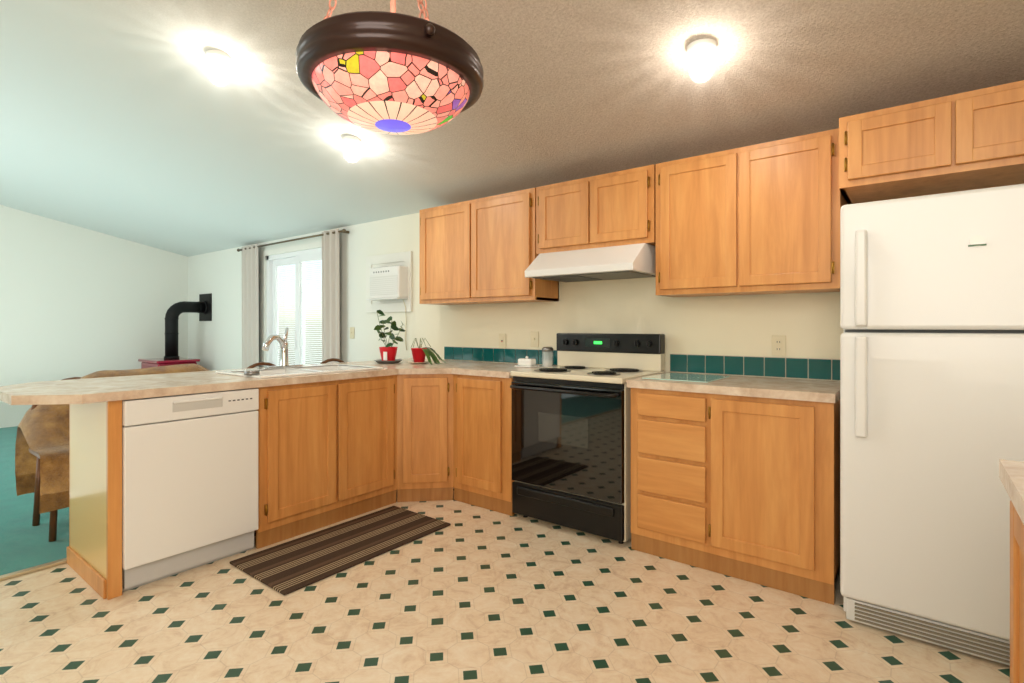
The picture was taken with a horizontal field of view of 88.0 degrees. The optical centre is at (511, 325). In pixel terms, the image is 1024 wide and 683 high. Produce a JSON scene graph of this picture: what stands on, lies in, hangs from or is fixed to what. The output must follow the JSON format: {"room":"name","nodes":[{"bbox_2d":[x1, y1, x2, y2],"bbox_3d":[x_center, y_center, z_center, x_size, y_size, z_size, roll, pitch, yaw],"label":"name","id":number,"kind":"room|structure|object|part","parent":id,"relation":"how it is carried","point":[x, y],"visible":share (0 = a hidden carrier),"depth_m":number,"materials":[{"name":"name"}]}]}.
{"room":"kitchen","nodes":[
{"label":"kitchen","id":0,"kind":"room"},
{"bbox_2d":[0,426,68,575],"bbox_3d":[-4.370,1.234,4.273,5.200,0.072,7.140,0,0,38],"label":"floor","id":1,"kind":"structure","parent":0,"point":[25,543],"depth_m":3.15,"materials":[{"name":"teal carpet"}]},
{"bbox_2d":[15,364,208,541],"bbox_3d":[-2.446,0.736,3.445,0.638,0.924,1.060,0,0,38],"label":"dining table","id":2,"kind":"object","parent":1,"relation":"on","point":[42,457],"visible":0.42,"depth_m":3.14,"materials":[{"name":"brown wood"}]},
{"bbox_2d":[138,293,211,368],"bbox_3d":[-4.512,0.380,7.151,0.670,1.660,0.713,0,0,38],"label":"wood stove","id":3,"kind":"object","parent":1,"relation":"on","point":[202,307],"visible":0.38,"depth_m":7.05,"materials":[{"name":"red metal"}]},
{"bbox_2d":[247,362,275,367],"bbox_3d":[-1.861,0.745,4.169,0.440,0.906,0.440,0,0,38],"label":"chair","id":4,"kind":"object","parent":1,"relation":"on","point":[261,364],"visible":0.17,"depth_m":4.28,"materials":[{"name":"brown wood"}]},
{"bbox_2d":[320,358,343,363],"bbox_3d":[-1.464,0.745,4.684,0.440,0.906,0.440,0,0,38],"label":"chair","id":5,"kind":"object","parent":1,"relation":"on","point":[331,359],"visible":0.17,"depth_m":4.79,"materials":[{"name":"brown wood"}]},
{"bbox_2d":[0,205,187,427],"bbox_3d":[-6.656,-0.440,5.468,0.120,3.300,6.000,0,0,38],"label":"wall","id":6,"kind":"structure","parent":0,"point":[76,301],"depth_m":6.77,"materials":[{"name":"paint"}]},
{"bbox_2d":[0,487,1009,682],"bbox_3d":[-0.534,1.240,1.314,4.490,0.060,7.140,0,0,38],"label":"floor","id":7,"kind":"structure","parent":0,"point":[473,594],"depth_m":2.14,"materials":[{"name":"beige tile"}]},
{"bbox_2d":[0,558,66,580],"bbox_3d":[-2.589,1.202,2.325,0.040,0.016,5.990,0,0,38],"label":"threshold strip","id":8,"kind":"object","parent":7,"relation":"on","point":[32,569],"depth_m":2.61,"materials":[{"name":"beige wood"}]},
{"bbox_2d":[122,388,258,591],"bbox_3d":[-1.776,0.773,2.786,0.604,0.874,0.607,0,0,38],"label":"dishwasher","id":9,"kind":"object","parent":7,"relation":"on","point":[189,481],"visible":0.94,"depth_m":2.57,"materials":[{"name":"white metal"}]},
{"bbox_2d":[229,506,450,594],"bbox_3d":[-0.904,1.202,2.954,0.530,0.013,1.065,0,0,38],"label":"kitchen mat","id":10,"kind":"object","parent":7,"relation":"on","point":[288,567],"visible":1,"depth_m":2.85,"materials":[{"name":"brown fabric"}]},
{"bbox_2d":[340,375,395,504],"bbox_3d":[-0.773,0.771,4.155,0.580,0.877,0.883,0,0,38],"label":"base cabinet","id":11,"kind":"object","parent":7,"relation":"on","point":[367,426],"depth_m":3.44,"materials":[{"name":"brown wood"}]},
{"bbox_2d":[396,379,455,501],"bbox_3d":[-0.598,0.770,3.664,0.284,0.878,0.284,0,0,38],"label":"base cabinet","id":12,"kind":"object","parent":7,"relation":"on","point":[425,408],"depth_m":3.64,"materials":[{"name":"brown wood"}]},
{"bbox_2d":[0,367,387,406],"bbox_3d":[-1.716,0.310,3.065,0.838,0.041,1.810,0,0,38],"label":"countertop","id":13,"kind":"structure","parent":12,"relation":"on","point":[73,392],"depth_m":2.63,"materials":[{"name":"beige stone"}]},
{"bbox_2d":[262,327,288,362],"bbox_3d":[-1.518,0.143,3.503,0.146,0.267,0.325,0,0,38],"label":"faucet","id":14,"kind":"object","parent":13,"relation":"on","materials":[{"name":"silver metal"}]},
{"bbox_2d":[208,362,383,414],"bbox_3d":[-1.353,0.366,3.407,0.555,0.221,0.865,0,0,38],"label":"sink","id":15,"kind":"object","parent":13,"relation":"in","point":[344,390],"depth_m":3.22,"materials":[{"name":"white ceramic"}]},
{"bbox_2d":[356,359,543,382],"bbox_3d":[-0.565,0.310,3.937,1.595,0.041,0.977,0,0,38],"label":"countertop","id":16,"kind":"structure","parent":12,"relation":"on","point":[454,370],"depth_m":3.64,"materials":[{"name":"beige stone"}]},
{"bbox_2d":[374,310,404,363],"bbox_3d":[-0.941,0.081,4.129,0.349,0.417,0.228,0,0,38],"label":"potted plant","id":17,"kind":"object","parent":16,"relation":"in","point":[388,353],"visible":1,"depth_m":4.11,"materials":[{"name":"green plant"}]},
{"bbox_2d":[408,338,445,364],"bbox_3d":[-0.600,0.190,4.078,0.384,0.197,0.302,0,0,38],"label":"potted plant","id":18,"kind":"object","parent":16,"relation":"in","point":[419,354],"visible":1,"depth_m":4.04,"materials":[{"name":"green"}]},
{"bbox_2d":[515,356,538,367],"bbox_3d":[0.106,0.251,3.763,0.150,0.077,0.100,0,0,38],"label":"butter dish","id":19,"kind":"object","parent":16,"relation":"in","point":[526,361],"visible":1,"depth_m":3.73,"materials":[{"name":"white ceramic"}]},
{"bbox_2d":[542,347,552,366],"bbox_3d":[0.254,0.218,3.775,0.082,0.142,0.082,0,0,38],"label":"jar","id":20,"kind":"object","parent":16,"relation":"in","point":[547,363],"visible":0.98,"depth_m":3.74,"materials":[{"name":"white"}]},
{"bbox_2d":[456,379,511,502],"bbox_3d":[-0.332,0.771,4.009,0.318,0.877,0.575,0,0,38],"label":"base cabinet","id":21,"kind":"object","parent":7,"relation":"on","point":[483,410],"depth_m":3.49,"materials":[{"name":"brown wood"}]},
{"bbox_2d":[510,333,664,543],"bbox_3d":[0.459,0.630,3.305,0.764,1.160,0.664,0,0,38],"label":"range","id":22,"kind":"object","parent":7,"relation":"on","point":[571,439],"visible":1,"depth_m":3.10,"materials":[{"name":"beige"}]},
{"bbox_2d":[840,184,1023,665],"bbox_3d":[1.842,0.357,2.193,0.762,1.705,0.745,0,0,38],"label":"refrigerator","id":23,"kind":"object","parent":7,"relation":"on","point":[932,362],"visible":1,"depth_m":1.98,"materials":[{"name":"white metal"}]},
{"bbox_2d":[1000,479,1023,682],"bbox_3d":[1.172,0.770,0.668,0.752,0.879,0.578,0,0,38],"label":"base cabinet","id":24,"kind":"object","parent":7,"relation":"on","point":[1016,520],"depth_m":1.04,"materials":[{"name":"brown wood"}]},
{"bbox_2d":[999,459,1023,522],"bbox_3d":[0.561,0.310,-0.118,0.762,0.040,2.630,0,0,38],"label":"countertop","id":25,"kind":"structure","parent":24,"relation":"on","point":[1011,472],"depth_m":1.03,"materials":[{"name":"beige stone"}]},
{"bbox_2d":[0,0,1023,256],"bbox_3d":[-2.867,-1.490,2.546,9.690,0.940,6.240,0,0,38],"label":"ceiling","id":26,"kind":"structure","parent":0,"point":[126,120],"depth_m":2.92,"materials":[{"name":"white paint"}]},
{"bbox_2d":[205,50,231,85],"bbox_3d":[-1.540,-1.342,2.784,0.124,0.154,0.124,0,0,38],"label":"ceiling light","id":27,"kind":"object","parent":26,"relation":"attached to","point":[218,74],"visible":0.98,"depth_m":2.75,"materials":[{"name":"white glass"}]},
{"bbox_3d":[-1.540,-1.317,2.784,0.100,0.105,0.100,0,0,38],"label":"ceiling bulb","id":28,"kind":"part","parent":27,"relation":"part of","materials":[{"name":"white glass"}]},
{"bbox_2d":[342,136,360,162],"bbox_3d":[-1.066,-1.166,3.530,0.124,0.154,0.124,0,0,38],"label":"ceiling light","id":29,"kind":"object","parent":26,"relation":"attached to","point":[351,154],"visible":1,"depth_m":3.50,"materials":[{"name":"white glass"}]},
{"bbox_3d":[-1.066,-1.141,3.530,0.100,0.105,0.100,0,0,38],"label":"ceiling bulb","id":30,"kind":"part","parent":29,"relation":"part of","materials":[{"name":"white glass"}]},
{"bbox_2d":[295,0,483,134],"bbox_3d":[-0.351,-1.028,1.583,0.539,0.872,0.550,0,0,38],"label":"pendant lamp","id":31,"kind":"object","parent":26,"relation":"hanging from","point":[392,72],"visible":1,"depth_m":1.41,"materials":[{"name":"multicoloured glass"}]},
{"bbox_2d":[687,39,716,82],"bbox_3d":[0.820,-1.132,2.290,0.124,0.154,0.124,0,0,38],"label":"ceiling light","id":32,"kind":"object","parent":26,"relation":"attached to","point":[699,51],"visible":1,"depth_m":2.26,"materials":[{"name":"white glass"}]},
{"bbox_3d":[0.820,-1.107,2.290,0.100,0.105,0.100,0,0,38],"label":"ceiling bulb","id":33,"kind":"part","parent":32,"relation":"part of","materials":[{"name":"white glass"}]},
{"bbox_2d":[188,203,847,380],"bbox_3d":[-0.998,-0.440,4.968,9.690,3.300,0.120,0,0,38],"label":"wall","id":34,"kind":"structure","parent":0,"point":[808,325],"depth_m":4.13,"materials":[{"name":"paint"}]},
{"bbox_2d":[262,241,321,366],"bbox_3d":[-2.432,0.150,6.057,1.470,2.120,0.117,0,0,38],"label":"window","id":35,"kind":"structure","parent":34,"relation":"in","point":[298,258],"depth_m":6.15,"materials":[{"name":"clear glass"}]},
{"bbox_2d":[237,229,348,368],"bbox_3d":[-2.546,0.098,6.015,2.260,2.165,0.112,0,0,38],"label":"curtains","id":36,"kind":"object","parent":34,"relation":"attached to","point":[330,308],"visible":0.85,"depth_m":5.56,"materials":[{"name":"beige fabric"}]},
{"bbox_3d":[-2.544,-0.955,6.018,2.260,0.040,0.104,0,0,38],"label":"curtain rod rail","id":37,"kind":"part","parent":36,"relation":"part of","materials":[{"name":"black metal"}]},
{"bbox_2d":[350,327,353,338],"bbox_3d":[-1.623,0.070,5.362,0.072,0.116,0.016,0,0,38],"label":"light switch","id":38,"kind":"object","parent":34,"relation":"attached to","point":[351,332],"visible":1,"depth_m":5.36,"materials":[{"name":"beige plastic"}]},
{"bbox_2d":[366,251,411,349],"bbox_3d":[-1.211,-0.230,4.958,0.655,0.901,0.153,0,0,38],"label":"air conditioning unit","id":39,"kind":"object","parent":34,"relation":"attached to","point":[388,282],"visible":1,"depth_m":4.89,"materials":[{"name":"white plastic"}]},
{"bbox_2d":[499,334,505,348],"bbox_3d":[-0.077,0.120,4.173,0.072,0.116,0.010,0,0,38],"label":"outlet","id":40,"kind":"object","parent":34,"relation":"attached to","point":[502,341],"visible":1,"depth_m":4.17,"materials":[{"name":"beige plastic"}]},
{"bbox_2d":[531,332,538,346],"bbox_3d":[0.167,0.100,3.982,0.072,0.116,0.016,0,0,38],"label":"switch","id":41,"kind":"object","parent":34,"relation":"attached to","point":[534,339],"visible":1,"depth_m":3.98,"materials":[{"name":"beige plastic"}]},
{"bbox_2d":[419,117,842,304],"bbox_3d":[0.451,-0.562,3.474,2.940,0.765,0.466,0,0,38],"label":"upper cabinet","id":42,"kind":"object","parent":34,"relation":"attached to","point":[761,218],"depth_m":2.99,"materials":[{"name":"brown wood"}]},
{"bbox_2d":[525,243,655,281],"bbox_3d":[0.530,-0.397,3.396,0.754,0.180,0.496,0,0,38],"label":"range hood","id":43,"kind":"object","parent":42,"relation":"attached to","point":[630,261],"visible":0.83,"depth_m":3.21,"materials":[{"name":"white metal"}]},
{"bbox_2d":[772,335,785,355],"bbox_3d":[1.491,0.110,2.964,0.072,0.116,0.010,0,0,38],"label":"electrical outlet","id":44,"kind":"object","parent":34,"relation":"attached to","point":[778,345],"visible":1,"depth_m":2.96,"materials":[{"name":"beige plastic"}]},
{"bbox_2d":[843,80,1023,204],"bbox_3d":[1.921,-0.562,2.341,0.828,0.765,0.466,0,0,38],"label":"upper cabinet","id":45,"kind":"object","parent":34,"relation":"attached to","point":[970,140],"depth_m":2.21,"materials":[{"name":"brown wood"}]},
{"bbox_2d":[627,371,839,402],"bbox_3d":[1.189,0.310,2.806,0.965,0.041,0.625,0,0,38],"label":"countertop","id":46,"kind":"structure","parent":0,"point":[750,386],"depth_m":2.60,"materials":[{"name":"beige stone"}]},
{"bbox_2d":[642,373,728,382],"bbox_3d":[0.974,0.286,2.961,0.355,0.005,0.390,0,0,38],"label":"glass cutting board","id":47,"kind":"object","parent":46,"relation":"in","point":[689,377],"visible":0.98,"depth_m":2.92,"materials":[{"name":"green"}]}
]}

